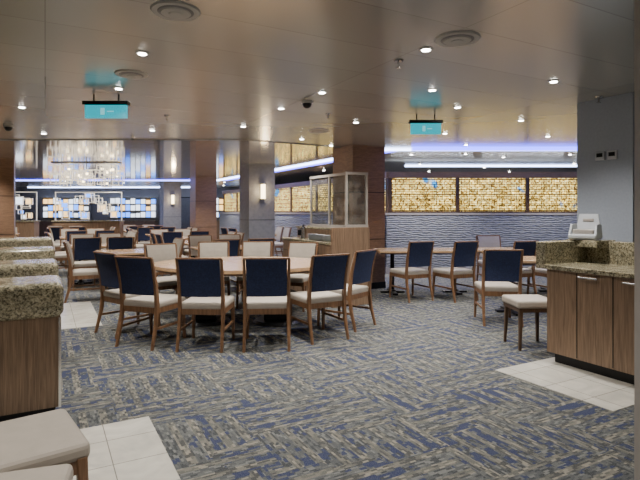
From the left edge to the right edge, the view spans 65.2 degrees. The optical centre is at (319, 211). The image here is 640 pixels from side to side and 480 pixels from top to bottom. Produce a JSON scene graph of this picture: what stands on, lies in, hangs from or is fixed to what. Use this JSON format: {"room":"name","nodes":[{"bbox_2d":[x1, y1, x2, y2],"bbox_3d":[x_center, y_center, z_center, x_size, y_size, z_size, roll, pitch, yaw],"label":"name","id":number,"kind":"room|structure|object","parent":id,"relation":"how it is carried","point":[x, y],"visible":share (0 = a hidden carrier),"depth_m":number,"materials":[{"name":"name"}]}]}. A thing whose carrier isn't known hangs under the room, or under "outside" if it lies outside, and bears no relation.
{"room":"ship interior","nodes":[
{"label":"ship interior","id":0,"kind":"room"},
{"bbox_2d":[15,188,19,219],"bbox_3d":[-15.050,0.100,11.000,0.100,2.600,28.000,0,0,0],"label":"wall","id":1,"kind":"structure","parent":0,"point":[17,216],"depth_m":24.80,"materials":[{"name":"paint"}]},
{"bbox_2d":[20,188,238,224],"bbox_3d":[-3.400,0.100,25.050,23.200,2.600,0.100,0,0,0],"label":"wall","id":2,"kind":"structure","parent":0,"point":[185,192],"depth_m":25.00,"materials":[{"name":"paint"}]},
{"bbox_2d":[181,197,189,228],"bbox_3d":[-7.000,0.325,24.945,1.200,2.150,0.090,0,0,0],"label":"door","id":3,"kind":"structure","parent":2,"relation":"in","point":[185,201],"depth_m":24.93,"materials":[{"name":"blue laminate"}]},
{"bbox_2d":[219,212,385,266],"bbox_3d":[-1.430,0.710,16.668,0.251,1.380,12.010,0,0,-29],"label":"half wall","id":4,"kind":"structure","parent":0,"point":[227,220],"depth_m":15.66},
{"bbox_2d":[222,172,391,212],"bbox_3d":[-1.303,-0.450,16.756,0.202,0.940,12.080,0,0,-29],"label":"wall","id":5,"kind":"structure","parent":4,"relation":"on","point":[289,197],"depth_m":15.40,"materials":[{"name":"beige tile"}]},
{"bbox_2d":[0,0,633,187],"bbox_3d":[-3.400,-1.250,11.000,23.200,0.100,28.000,0,0,0],"label":"ceiling","id":6,"kind":"structure","parent":0,"point":[217,72],"depth_m":4.24,"materials":[{"name":"paint"}]},
{"bbox_2d":[3,124,13,130],"bbox_3d":[-4.300,-1.165,6.900,0.130,0.100,0.130,0,0,0],"label":"dome security camera","id":7,"kind":"object","parent":6,"relation":"attached to","point":[7,127],"visible":0.96,"depth_m":6.86,"materials":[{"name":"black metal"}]},
{"bbox_2d":[47,162,124,186],"bbox_3d":[-5.600,-0.894,11.992,1.600,0.580,0.990,0,0,0],"label":"chandelier","id":8,"kind":"object","parent":6,"relation":"hanging from","point":[81,174],"visible":1,"depth_m":11.99,"materials":[{"name":"clear"}]},
{"bbox_2d":[15,180,189,180],"bbox_3d":[-8.450,-1.183,18.610,9.000,0.035,0.400,0,0,0],"label":"light strip","id":9,"kind":"object","parent":6,"relation":"attached to","point":[15,180],"visible":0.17,"depth_m":18.49,"materials":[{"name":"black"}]},
{"bbox_2d":[82,94,129,117],"bbox_3d":[-2.180,-1.081,5.100,0.460,0.245,0.080,0,0,0],"label":"exit sign","id":10,"kind":"object","parent":6,"relation":"hanging from","point":[93,109],"visible":1,"depth_m":5.08,"materials":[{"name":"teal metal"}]},
{"bbox_2d":[28,187,189,187],"bbox_3d":[-9.500,-1.180,24.000,9.000,0.040,0.120,0,0,0],"label":"light strip","id":11,"kind":"object","parent":6,"relation":"attached to","point":[28,187],"visible":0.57,"depth_m":23.94,"materials":[{"name":"white plastic"}]},
{"bbox_2d":[114,69,147,78],"bbox_3d":[-1.640,-1.188,4.350,0.280,0.025,0.280,0,0,0],"label":"air diffuser","id":12,"kind":"object","parent":6,"relation":"attached to","point":[129,74],"depth_m":4.30,"materials":[{"name":"beige metal"}]},
{"bbox_2d":[135,51,148,55],"bbox_3d":[-1.330,-1.194,3.741,0.110,0.012,0.099,0,0,40],"label":"recessed light","id":13,"kind":"object","parent":6,"relation":"in","point":[143,53],"depth_m":3.75,"materials":[{"name":"white"}]},
{"bbox_2d":[0,140,340,179],"bbox_3d":[-6.000,-1.192,13.375,14.000,0.015,10.150,0,0,0],"label":"mirror","id":14,"kind":"object","parent":6,"relation":"attached to","point":[140,159],"visible":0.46,"depth_m":10.68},
{"bbox_2d":[150,0,200,20],"bbox_3d":[-0.860,-1.188,2.980,0.290,0.025,0.290,0,0,0],"label":"air diffuser","id":15,"kind":"object","parent":6,"relation":"attached to","point":[166,9],"depth_m":2.94,"materials":[{"name":"beige metal"}]},
{"bbox_2d":[217,149,395,180],"bbox_3d":[-1.188,-1.183,14.179,0.325,0.035,10.550,0,0,-29],"label":"light strip","id":16,"kind":"object","parent":6,"relation":"attached to","point":[326,161],"visible":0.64,"depth_m":12.80,"materials":[{"name":"white plastic"}]},
{"bbox_2d":[301,100,312,108],"bbox_3d":[-0.140,-1.165,5.400,0.130,0.100,0.130,0,0,0],"label":"dome security camera","id":17,"kind":"object","parent":6,"relation":"attached to","point":[306,104],"visible":0.88,"depth_m":5.36,"materials":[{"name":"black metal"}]},
{"bbox_2d":[309,129,327,132],"bbox_3d":[-0.020,-1.188,7.400,0.300,0.025,0.300,0,0,0],"label":"air diffuser","id":18,"kind":"object","parent":6,"relation":"attached to","point":[314,130],"depth_m":7.33,"materials":[{"name":"metal"}]},
{"bbox_2d":[393,59,402,68],"bbox_3d":[0.620,-1.168,3.950,0.079,0.064,0.080,0,0,0],"label":"sprinkler","id":19,"kind":"object","parent":6,"relation":"attached to","point":[397,61],"visible":1,"depth_m":3.94,"materials":[{"name":"metal"}]},
{"bbox_2d":[386,149,410,150],"bbox_3d":[4.700,-1.183,9.500,6.900,0.035,0.100,0,0,0],"label":"light strip","id":20,"kind":"object","parent":6,"relation":"attached to","point":[386,149],"visible":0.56,"depth_m":9.46,"materials":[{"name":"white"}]},
{"bbox_2d":[409,114,442,133],"bbox_3d":[1.300,-1.081,6.150,0.410,0.245,0.080,0,0,0],"label":"exit sign","id":21,"kind":"object","parent":6,"relation":"hanging from","point":[416,126],"visible":1,"depth_m":6.13,"materials":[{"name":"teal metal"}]},
{"bbox_2d":[419,47,432,51],"bbox_3d":[0.776,-1.194,3.653,0.099,0.012,0.109,0,0,40],"label":"recessed light","id":22,"kind":"object","parent":6,"relation":"in","point":[422,49],"depth_m":3.66,"materials":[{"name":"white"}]},
{"bbox_2d":[434,30,480,46],"bbox_3d":[0.950,-1.188,3.460,0.310,0.025,0.310,0,0,0],"label":"air diffuser","id":23,"kind":"object","parent":6,"relation":"attached to","point":[454,38],"depth_m":3.42,"materials":[{"name":"beige metal"}]},
{"bbox_2d":[405,165,576,166],"bbox_3d":[5.150,-1.185,12.900,5.900,0.030,0.120,0,0,0],"label":"light strip","id":24,"kind":"object","parent":6,"relation":"attached to","point":[405,165],"visible":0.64,"depth_m":12.86,"materials":[{"name":"white plastic"}]},
{"bbox_2d":[411,147,576,150],"bbox_3d":[4.900,-1.170,9.250,6.400,0.060,0.140,0,0,0],"label":"light strip","id":25,"kind":"object","parent":6,"relation":"attached to","point":[412,148],"visible":0.56,"depth_m":9.18,"materials":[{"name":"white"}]},
{"bbox_2d":[55,241,633,479],"bbox_3d":[-3.400,1.450,11.000,23.200,0.100,28.000,0,0,0],"label":"floor","id":26,"kind":"structure","parent":0,"point":[417,393],"depth_m":3.79,"materials":[{"name":"carpet"}]},
{"bbox_2d":[0,158,14,237],"bbox_3d":[-7.250,0.100,11.300,0.624,2.600,0.624,0,0,-29],"label":"structural column","id":27,"kind":"structure","parent":26,"relation":"on","point":[7,166],"depth_m":11.12,"materials":[{"name":"brown wood"}]},
{"bbox_2d":[0,237,51,247],"bbox_3d":[-6.134,0.935,8.667,2.620,0.930,0.540,0,0,-29],"label":"countertop","id":28,"kind":"structure","parent":26,"relation":"on","point":[19,241],"depth_m":8.88,"materials":[{"name":"beige stone"}]},
{"bbox_2d":[0,246,54,260],"bbox_3d":[-4.718,0.935,6.091,2.620,0.930,0.540,0,0,-29],"label":"countertop","id":29,"kind":"structure","parent":26,"relation":"on","point":[38,252],"depth_m":6.37,"materials":[{"name":"beige stone"}]},
{"bbox_2d":[15,192,39,236],"bbox_3d":[-11.300,0.335,17.900,2.260,2.130,0.460,0,0,-6],"label":"divider","id":30,"kind":"object","parent":26,"relation":"on","point":[26,228],"visible":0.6,"depth_m":17.86,"materials":[{"name":"brown wood"}]},
{"bbox_2d":[0,259,58,277],"bbox_3d":[-3.701,0.935,4.242,2.620,0.930,0.540,0,0,-29],"label":"countertop","id":31,"kind":"structure","parent":26,"relation":"on","point":[32,267],"depth_m":4.56,"materials":[{"name":"beige stone"}]},
{"bbox_2d":[0,275,63,421],"bbox_3d":[-2.979,0.935,2.927,2.620,0.930,0.540,0,0,-29],"label":"counter","id":32,"kind":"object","parent":26,"relation":"on","point":[31,307],"depth_m":3.26,"materials":[{"name":"brown wood"}]},
{"bbox_2d":[47,227,63,242],"bbox_3d":[-8.196,0.928,15.442,0.478,0.944,0.607,0,0,-34],"label":"dining chair","id":33,"kind":"object","parent":26,"relation":"on","point":[55,230],"visible":0.19,"depth_m":15.25,"materials":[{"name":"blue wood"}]},
{"bbox_2d":[47,228,63,248],"bbox_3d":[-7.446,0.928,14.265,0.607,0.944,0.478,0,0,-33],"label":"dining chair","id":34,"kind":"object","parent":26,"relation":"on","point":[57,246],"visible":0.23,"depth_m":14.03,"materials":[{"name":"fabric"}]},
{"bbox_2d":[45,232,67,264],"bbox_3d":[-5.964,0.928,11.470,0.607,0.944,0.478,0,0,-35],"label":"dining chair","id":35,"kind":"object","parent":26,"relation":"on","point":[45,232],"visible":0.09,"depth_m":11.39,"materials":[{"name":"fabric"}]},
{"bbox_2d":[47,233,67,268],"bbox_3d":[-5.641,0.928,10.951,0.607,0.944,0.478,0,0,-25],"label":"dining chair","id":36,"kind":"object","parent":26,"relation":"on","point":[62,256],"visible":0.23,"depth_m":10.76,"materials":[{"name":"beige fabric"}]},
{"bbox_2d":[39,196,90,236],"bbox_3d":[-12.500,0.300,24.400,2.480,2.200,0.660,0,0,0],"label":"divider","id":37,"kind":"object","parent":26,"relation":"on","point":[48,202],"visible":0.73,"depth_m":24.57,"materials":[{"name":"multicoloured glass"}]},
{"bbox_2d":[60,228,78,264],"bbox_3d":[-6.771,0.928,13.562,0.478,0.944,0.607,0,0,-32],"label":"dining chair","id":38,"kind":"object","parent":26,"relation":"on","point":[62,231],"visible":0.34,"depth_m":13.64,"materials":[{"name":"beige fabric"}]},
{"bbox_2d":[65,230,86,269],"bbox_3d":[-6.104,0.928,12.499,0.478,0.944,0.607,0,0,-28],"label":"dining chair","id":39,"kind":"object","parent":26,"relation":"on","point":[67,233],"visible":0.19,"depth_m":12.20,"materials":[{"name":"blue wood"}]},
{"bbox_2d":[60,301,101,329],"bbox_3d":[-3.677,1.398,6.709,1.220,0.004,1.900,0,0,-29],"label":"inlay","id":40,"kind":"object","parent":26,"relation":"on","point":[74,314],"visible":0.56,"depth_m":6.74,"materials":[{"name":"tile"}]},
{"bbox_2d":[62,240,99,302],"bbox_3d":[-3.763,0.928,7.972,0.607,0.944,0.478,0,0,-24],"label":"dining chair","id":41,"kind":"object","parent":26,"relation":"on","point":[86,273],"visible":0.77,"depth_m":7.76,"materials":[{"name":"beige fabric"}]},
{"bbox_2d":[69,233,95,280],"bbox_3d":[-4.880,0.928,10.266,0.478,0.944,0.607,0,0,-26],"label":"dining chair","id":42,"kind":"object","parent":26,"relation":"on","point":[71,236],"visible":0.17,"depth_m":10.42,"materials":[{"name":"beige fabric"}]},
{"bbox_2d":[68,237,101,288],"bbox_3d":[-4.320,0.928,9.177,0.478,0.944,0.607,0,0,-35],"label":"dining chair","id":43,"kind":"object","parent":26,"relation":"on","point":[82,248],"visible":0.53,"depth_m":8.98,"materials":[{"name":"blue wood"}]},
{"bbox_2d":[51,192,124,250],"bbox_3d":[-8.400,0.335,18.150,2.460,2.130,0.460,0,0,0],"label":"divider","id":44,"kind":"object","parent":26,"relation":"on","point":[106,224],"visible":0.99,"depth_m":18.04,"materials":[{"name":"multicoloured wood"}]},
{"bbox_2d":[86,228,104,233],"bbox_3d":[-6.186,0.928,13.849,0.478,0.944,0.607,0,0,-31],"label":"dining chair","id":45,"kind":"object","parent":26,"relation":"on","point":[89,230],"visible":0.17,"depth_m":14.00,"materials":[{"name":"fabric"}]},
{"bbox_2d":[70,244,135,284],"bbox_3d":[-4.346,1.021,9.878,1.250,0.748,0.750,0,0,-29],"label":"dining table","id":46,"kind":"object","parent":26,"relation":"on","point":[80,282],"visible":0.27,"depth_m":9.68,"materials":[{"name":"brown wood"}]},
{"bbox_2d":[95,230,114,236],"bbox_3d":[-5.542,0.928,12.791,0.478,0.944,0.607,0,0,-33],"label":"dining chair","id":47,"kind":"object","parent":26,"relation":"on","point":[96,231],"visible":0.2,"depth_m":12.51,"materials":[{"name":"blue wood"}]},
{"bbox_2d":[98,233,121,249],"bbox_3d":[-4.413,0.928,10.593,0.478,0.944,0.607,0,0,-30],"label":"dining chair","id":48,"kind":"object","parent":26,"relation":"on","point":[104,236],"visible":0.21,"depth_m":10.76,"materials":[{"name":"beige fabric"}]},
{"bbox_2d":[106,237,133,288],"bbox_3d":[-3.783,0.928,9.433,0.478,0.944,0.607,0,0,-26],"label":"dining chair","id":49,"kind":"object","parent":26,"relation":"on","point":[112,243],"visible":0.36,"depth_m":9.18,"materials":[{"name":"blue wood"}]},
{"bbox_2d":[96,249,143,255],"bbox_3d":[-3.232,1.021,8.265,0.800,0.748,0.950,0,0,-29],"label":"dining table","id":50,"kind":"object","parent":26,"relation":"on","point":[120,252],"visible":0.25,"depth_m":8.20,"materials":[{"name":"brown wood"}]},
{"bbox_2d":[73,416,180,479],"bbox_3d":[-1.353,1.398,1.858,1.820,0.004,2.560,0,0,-29],"label":"floor tiles","id":51,"kind":"structure","parent":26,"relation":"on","point":[132,449],"depth_m":2.90,"materials":[{"name":"tile"}]},
{"bbox_2d":[0,464,72,479],"bbox_3d":[-1.131,0.928,1.544,0.607,0.944,0.478,0,0,-18],"label":"dining chair","id":52,"kind":"object","parent":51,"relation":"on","point":[63,471],"visible":1,"depth_m":1.76,"materials":[{"name":"beige fabric"}]},
{"bbox_2d":[0,409,89,479],"bbox_3d":[-1.302,0.928,2.007,0.607,0.944,0.478,0,0,-38],"label":"dining chair","id":53,"kind":"object","parent":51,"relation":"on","point":[50,438],"visible":0.81,"depth_m":2.00,"materials":[{"name":"beige fabric"}]},
{"bbox_2d":[93,251,160,338],"bbox_3d":[-2.273,0.928,5.878,0.478,0.944,0.607,0,0,38],"label":"dining chair","id":54,"kind":"object","parent":26,"relation":"on","point":[105,261],"visible":0.57,"depth_m":5.73,"materials":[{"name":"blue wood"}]},
{"bbox_2d":[122,225,134,236],"bbox_3d":[-6.804,0.928,17.881,0.478,0.944,0.607,0,0,-24],"label":"dining chair","id":55,"kind":"object","parent":26,"relation":"on","point":[124,227],"visible":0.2,"depth_m":18.00,"materials":[{"name":"fabric"}]},
{"bbox_2d":[107,196,158,236],"bbox_3d":[-9.200,0.300,24.400,2.480,2.200,0.660,0,0,0],"label":"divider","id":56,"kind":"object","parent":26,"relation":"on","point":[136,210],"visible":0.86,"depth_m":24.57,"materials":[{"name":"multicoloured glass"}]},
{"bbox_2d":[130,231,138,256],"bbox_3d":[-4.535,0.928,11.541,0.607,0.944,0.478,0,0,-34],"label":"dining chair","id":57,"kind":"object","parent":26,"relation":"on","point":[134,234],"visible":0.21,"depth_m":11.50,"materials":[{"name":"fabric"}]},
{"bbox_2d":[136,227,153,243],"bbox_3d":[-5.370,0.928,15.243,0.478,0.944,0.607,0,0,-30],"label":"dining chair","id":58,"kind":"object","parent":26,"relation":"on","point":[142,231],"visible":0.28,"depth_m":15.01,"materials":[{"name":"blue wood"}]},
{"bbox_2d":[114,256,185,350],"bbox_3d":[-1.819,0.928,5.370,0.478,0.944,0.607,0,0,20],"label":"dining chair","id":59,"kind":"object","parent":26,"relation":"on","point":[136,275],"visible":0.94,"depth_m":5.17,"materials":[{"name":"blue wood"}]},
{"bbox_2d":[150,233,156,243],"bbox_3d":[-3.409,0.928,10.997,0.607,0.944,0.478,0,0,-26],"label":"dining chair","id":60,"kind":"object","parent":26,"relation":"on","point":[153,236],"visible":0.22,"depth_m":10.73,"materials":[{"name":"brown wood"}]},
{"bbox_2d":[150,229,167,243],"bbox_3d":[-4.149,0.928,13.064,0.478,0.944,0.607,0,0,-30],"label":"dining chair","id":61,"kind":"object","parent":26,"relation":"on","point":[155,231],"visible":0.19,"depth_m":13.24,"materials":[{"name":"fabric"}]},
{"bbox_2d":[143,243,189,298],"bbox_3d":[-2.152,0.928,7.023,0.478,0.944,0.607,0,0,-37],"label":"dining chair","id":62,"kind":"object","parent":26,"relation":"on","point":[161,251],"visible":0.33,"depth_m":7.13,"materials":[{"name":"beige fabric"}]},
{"bbox_2d":[160,227,175,231],"bbox_3d":[-4.818,0.928,15.560,0.478,0.944,0.607,0,0,-35],"label":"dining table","id":63,"kind":"object","parent":26,"relation":"on","point":[170,229],"visible":0.22,"depth_m":15.36,"materials":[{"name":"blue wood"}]},
{"bbox_2d":[160,182,180,228],"bbox_3d":[-6.100,0.100,20.400,0.724,2.600,0.724,0,0,-29],"label":"structural column","id":64,"kind":"structure","parent":26,"relation":"on","point":[170,215],"depth_m":20.09,"materials":[{"name":"grey paint"}]},
{"bbox_2d":[156,238,185,290],"bbox_3d":[-2.660,0.928,8.561,0.607,0.944,0.478,0,0,-35],"label":"dining chair","id":65,"kind":"object","parent":26,"relation":"on","point":[180,242],"visible":0.27,"depth_m":8.52,"materials":[{"name":"beige fabric"}]},
{"bbox_2d":[155,234,187,276],"bbox_3d":[-3.109,0.928,10.442,0.607,0.944,0.478,0,0,-29],"label":"dining chair","id":66,"kind":"object","parent":26,"relation":"on","point":[159,238],"visible":0.3,"depth_m":10.23,"materials":[{"name":"brown wood"}]},
{"bbox_2d":[162,231,182,254],"bbox_3d":[-3.543,0.928,11.905,0.478,0.944,0.607,0,0,-22],"label":"dining chair","id":67,"kind":"object","parent":26,"relation":"on","point":[168,237],"visible":0.23,"depth_m":11.65,"materials":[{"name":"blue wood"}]},
{"bbox_2d":[174,229,195,257],"bbox_3d":[-3.610,0.928,13.354,0.478,0.944,0.607,0,0,-28],"label":"dining chair","id":68,"kind":"object","parent":26,"relation":"on","point":[186,232],"visible":0.17,"depth_m":13.56,"materials":[{"name":"fabric"}]},
{"bbox_2d":[183,231,208,255],"bbox_3d":[-3.028,0.928,12.254,0.478,0.944,0.607,0,0,-31],"label":"dining chair","id":69,"kind":"object","parent":26,"relation":"on","point":[186,251],"visible":0.22,"depth_m":12.05,"materials":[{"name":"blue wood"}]},
{"bbox_2d":[188,235,211,257],"bbox_3d":[-2.265,0.928,9.709,0.478,0.944,0.607,0,0,-27],"label":"dining chair","id":70,"kind":"object","parent":26,"relation":"on","point":[193,240],"visible":0.19,"depth_m":9.85,"materials":[{"name":"beige fabric"}]},
{"bbox_2d":[190,175,216,240],"bbox_3d":[-3.900,0.100,16.700,0.724,2.600,0.724,0,0,-29],"label":"structural column","id":71,"kind":"structure","parent":26,"relation":"on","point":[203,189],"depth_m":16.43,"materials":[{"name":"brown wood"}]},
{"bbox_2d":[175,258,234,352],"bbox_3d":[-1.193,0.928,5.247,0.478,0.944,0.607,0,0,3],"label":"dining chair","id":72,"kind":"object","parent":26,"relation":"on","point":[201,280],"visible":1,"depth_m":5.03,"materials":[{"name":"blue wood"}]},
{"bbox_2d":[198,241,229,295],"bbox_3d":[-1.591,0.928,7.473,0.478,0.944,0.607,0,0,-11],"label":"dining chair","id":73,"kind":"object","parent":26,"relation":"on","point":[209,248],"visible":0.52,"depth_m":7.68,"materials":[{"name":"beige fabric"}]},
{"bbox_2d":[217,196,222,238],"bbox_3d":[-4.600,0.300,24.400,2.480,2.200,0.660,0,0,0],"label":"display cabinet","id":74,"kind":"object","parent":26,"relation":"on","point":[219,198],"visible":0.06,"depth_m":24.57,"materials":[{"name":"brown wood"}]},
{"bbox_2d":[214,239,240,294],"bbox_3d":[-1.692,0.928,8.601,0.478,0.944,0.607,0,0,-31],"label":"dining chair","id":75,"kind":"object","parent":26,"relation":"on","point":[234,243],"visible":0.19,"depth_m":8.45,"materials":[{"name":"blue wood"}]},
{"bbox_2d":[217,234,241,256],"bbox_3d":[-1.761,0.928,10.019,0.478,0.944,0.607,0,0,-23],"label":"dining chair","id":76,"kind":"object","parent":26,"relation":"on","point":[220,236],"visible":0.16,"depth_m":10.25,"materials":[{"name":"beige fabric"}]},
{"bbox_2d":[154,256,310,325],"bbox_3d":[-1.000,1.018,6.380,2.240,0.745,1.760,0,0,0],"label":"round dining table","id":77,"kind":"object","parent":26,"relation":"on","point":[233,266],"visible":0.34,"depth_m":6.21,"materials":[{"name":"brown wood"}]},
{"bbox_2d":[236,241,272,308],"bbox_3d":[-0.980,0.928,7.553,0.478,0.944,0.607,0,0,0],"label":"dining chair","id":78,"kind":"object","parent":26,"relation":"on","point":[249,248],"visible":0.47,"depth_m":7.76,"materials":[{"name":"beige fabric"}]},
{"bbox_2d":[239,163,274,256],"bbox_3d":[-1.590,0.100,12.600,0.704,2.600,0.704,0,0,-29],"label":"structural column","id":79,"kind":"structure","parent":26,"relation":"on","point":[256,215],"depth_m":12.34,"materials":[{"name":"grey paint"}]},
{"bbox_2d":[261,183,265,199],"bbox_3d":[-1.395,-0.500,12.245,0.120,0.410,0.130,0,0,-29],"label":"wall sconce","id":80,"kind":"object","parent":79,"relation":"attached to","point":[262,184],"visible":1,"depth_m":12.19,"materials":[{"name":"white"}]},
{"bbox_2d":[240,238,274,288],"bbox_3d":[-1.116,0.928,8.894,0.478,0.944,0.607,0,0,-22],"label":"dining chair","id":81,"kind":"object","parent":26,"relation":"on","point":[254,239],"visible":0.09,"depth_m":8.67,"materials":[{"name":"brown wood"}]},
{"bbox_2d":[242,257,289,352],"bbox_3d":[-0.556,0.928,5.267,0.478,0.944,0.607,0,0,-5],"label":"dining chair","id":82,"kind":"object","parent":26,"relation":"on","point":[267,280],"visible":1,"depth_m":5.04,"materials":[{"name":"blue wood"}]},
{"bbox_2d":[275,226,283,256],"bbox_3d":[-1.464,0.928,15.450,0.607,0.944,0.478,0,0,-29],"label":"dining chair","id":83,"kind":"object","parent":26,"relation":"on","point":[279,230],"visible":0.38,"depth_m":15.46,"materials":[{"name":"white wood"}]},
{"bbox_2d":[275,227,291,253],"bbox_3d":[-1.184,0.928,14.838,0.607,0.944,0.478,0,0,-25],"label":"dining chair","id":84,"kind":"object","parent":26,"relation":"on","point":[287,231],"visible":0.42,"depth_m":14.74,"materials":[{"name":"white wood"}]},
{"bbox_2d":[288,242,318,311],"bbox_3d":[-0.341,0.928,7.350,0.478,0.944,0.607,0,0,21],"label":"dining chair","id":85,"kind":"object","parent":26,"relation":"on","point":[296,249],"visible":0.39,"depth_m":7.50,"materials":[{"name":"beige fabric"}]},
{"bbox_2d":[290,253,349,344],"bbox_3d":[-0.013,0.928,5.614,0.478,0.944,0.607,0,0,-30],"label":"dining chair","id":86,"kind":"object","parent":26,"relation":"on","point":[327,273],"visible":0.96,"depth_m":5.43,"materials":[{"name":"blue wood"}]},
{"bbox_2d":[281,172,369,307],"bbox_3d":[0.035,0.400,8.225,0.660,2.000,1.790,0,0,-29],"label":"station","id":87,"kind":"object","parent":26,"relation":"on","point":[345,239],"visible":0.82,"depth_m":7.56,"materials":[{"name":"brown wood"}]},
{"bbox_2d":[298,224,305,238],"bbox_3d":[-0.303,0.330,8.399,0.155,0.240,0.110,0,0,-29],"label":"urn","id":88,"kind":"object","parent":87,"relation":"on","point":[302,232],"visible":1,"depth_m":8.36,"materials":[{"name":"metal"}]},
{"bbox_2d":[315,234,324,240],"bbox_3d":[0.006,0.402,7.884,0.170,0.092,0.170,0,0,0],"label":"plate stack","id":89,"kind":"object","parent":87,"relation":"on","point":[319,237],"visible":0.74,"depth_m":7.88,"materials":[{"name":"ceramic"}]},
{"bbox_2d":[323,235,330,240],"bbox_3d":[0.127,0.402,7.665,0.170,0.092,0.170,0,0,0],"label":"plate stack","id":90,"kind":"object","parent":87,"relation":"on","point":[325,237],"visible":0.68,"depth_m":7.62,"materials":[{"name":"ceramic"}]},
{"bbox_2d":[317,249,376,331],"bbox_3d":[0.343,0.928,6.168,0.607,0.944,0.478,0,0,37],"label":"dining chair","id":91,"kind":"object","parent":26,"relation":"on","point":[361,270],"visible":0.7,"depth_m":6.01,"materials":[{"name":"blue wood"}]},
{"bbox_2d":[333,144,385,288],"bbox_3d":[0.720,0.100,9.350,0.724,2.600,0.724,0,0,-29],"label":"structural column","id":92,"kind":"structure","parent":26,"relation":"on","point":[350,158],"depth_m":9.11,"materials":[{"name":"brown wood"}]},
{"bbox_2d":[389,241,434,302],"bbox_3d":[1.473,0.928,8.031,0.478,0.944,0.607,0,0,-25],"label":"dining chair","id":93,"kind":"object","parent":26,"relation":"on","point":[419,253],"visible":1,"depth_m":7.85,"materials":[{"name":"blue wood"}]},
{"bbox_2d":[373,248,477,294],"bbox_3d":[1.800,1.021,8.700,1.650,0.748,0.750,0,0,-2],"label":"dining table","id":94,"kind":"object","parent":26,"relation":"on","point":[391,251],"visible":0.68,"depth_m":8.63,"materials":[{"name":"brown wood"}]},
{"bbox_2d":[432,241,478,302],"bbox_3d":[2.183,0.928,8.052,0.478,0.944,0.607,0,0,-25],"label":"dining chair","id":95,"kind":"object","parent":26,"relation":"on","point":[464,253],"visible":0.97,"depth_m":7.86,"materials":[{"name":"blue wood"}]},
{"bbox_2d":[476,235,500,280],"bbox_3d":[3.300,0.928,9.553,0.478,0.944,0.607,0,0,0],"label":"dining chair","id":96,"kind":"object","parent":26,"relation":"on","point":[484,240],"visible":0.41,"depth_m":9.76,"materials":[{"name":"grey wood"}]},
{"bbox_2d":[474,249,523,326],"bbox_3d":[2.265,0.928,6.367,0.478,0.944,0.607,0,0,6],"label":"dining chair","id":97,"kind":"object","parent":26,"relation":"on","point":[505,266],"visible":0.9,"depth_m":6.14,"materials":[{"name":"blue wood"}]},
{"bbox_2d":[478,247,546,291],"bbox_3d":[3.520,1.021,8.780,1.650,0.748,0.750,0,0,-2],"label":"dining table","id":98,"kind":"object","parent":26,"relation":"on","point":[480,249],"visible":0.15,"depth_m":8.87,"materials":[{"name":"brown wood"}]},
{"bbox_2d":[495,256,535,315],"bbox_3d":[3.020,1.021,7.000,1.250,0.748,0.750,0,0,0],"label":"dining table","id":99,"kind":"object","parent":26,"relation":"on","point":[527,260],"visible":0.11,"depth_m":6.82,"materials":[{"name":"brown wood"}]},
{"bbox_2d":[502,294,546,350],"bbox_3d":[2.190,1.147,5.240,0.420,0.505,0.420,0,0,-3],"label":"upholstered stool","id":100,"kind":"object","parent":26,"relation":"on","point":[522,303],"visible":0.79,"depth_m":5.11,"materials":[{"name":"beige fabric"}]},
{"bbox_2d":[513,241,537,293],"bbox_3d":[3.169,0.928,8.150,0.478,0.944,0.607,0,0,-21],"label":"dining chair","id":101,"kind":"object","parent":26,"relation":"on","point":[529,247],"visible":0.38,"depth_m":7.97,"materials":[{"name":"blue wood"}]},
{"bbox_2d":[527,267,546,293],"bbox_3d":[3.799,0.928,8.200,0.478,0.944,0.607,0,0,-21],"label":"dining chair","id":102,"kind":"object","parent":26,"relation":"on","point":[538,271],"visible":0.07,"depth_m":8.16,"materials":[{"name":"beige fabric"}]},
{"bbox_2d":[496,357,633,411],"bbox_3d":[2.290,1.398,4.231,1.110,0.004,1.050,0,0,-29],"label":"inlay","id":103,"kind":"object","parent":26,"relation":"on","point":[601,391],"visible":0.73,"depth_m":4.09,"materials":[{"name":"tile"}]},
{"bbox_2d":[536,239,633,384],"bbox_3d":[2.718,0.835,4.285,0.763,1.130,1.450,0,0,-29],"label":"cabinet","id":104,"kind":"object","parent":26,"relation":"on","point":[590,283],"depth_m":4.39,"materials":[{"name":"brown wood"}]},
{"bbox_2d":[568,214,602,239],"bbox_3d":[2.604,0.142,4.904,0.252,0.245,0.261,0,0,43],"label":"seat","id":105,"kind":"object","parent":104,"relation":"on","point":[588,227],"visible":1,"depth_m":4.89,"materials":[{"name":"white plastic"}]},
{"bbox_2d":[577,92,633,241],"bbox_3d":[3.248,0.100,5.407,0.620,2.600,0.620,0,0,-29],"label":"wall","id":106,"kind":"structure","parent":26,"relation":"on","point":[605,188],"depth_m":5.21,"materials":[{"name":"grey paint"}]},
{"bbox_2d":[595,151,604,160],"bbox_3d":[2.959,-0.590,5.282,0.028,0.090,0.100,0,0,-29],"label":"wall thermostat","id":107,"kind":"object","parent":106,"relation":"attached to","point":[599,156],"visible":1,"depth_m":5.27,"materials":[{"name":"white plastic"}]},
{"bbox_2d":[607,150,617,159],"bbox_3d":[3.021,-0.590,5.168,0.028,0.090,0.100,0,0,-29],"label":"wall thermostat","id":108,"kind":"object","parent":106,"relation":"attached to","point":[613,154],"visible":1,"depth_m":5.15,"materials":[{"name":"white plastic"}]},
{"bbox_2d":[385,213,576,273],"bbox_3d":[4.745,0.710,11.345,6.510,1.380,0.250,0,0,0],"label":"wall","id":109,"kind":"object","parent":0,"point":[445,229],"visible":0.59,"depth_m":11.25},
{"bbox_2d":[385,172,576,212],"bbox_3d":[4.775,-0.450,11.550,6.530,0.940,0.200,0,0,0],"label":"decorative panel","id":110,"kind":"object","parent":109,"relation":"on","point":[412,192],"depth_m":11.54,"materials":[{"name":"gold"}]},
{"bbox_2d":[634,0,639,479],"bbox_3d":[1.950,0.100,2.520,0.700,2.600,0.050,0,0,0],"label":"wall partition","id":111,"kind":"structure","parent":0,"point":[636,2],"depth_m":2.52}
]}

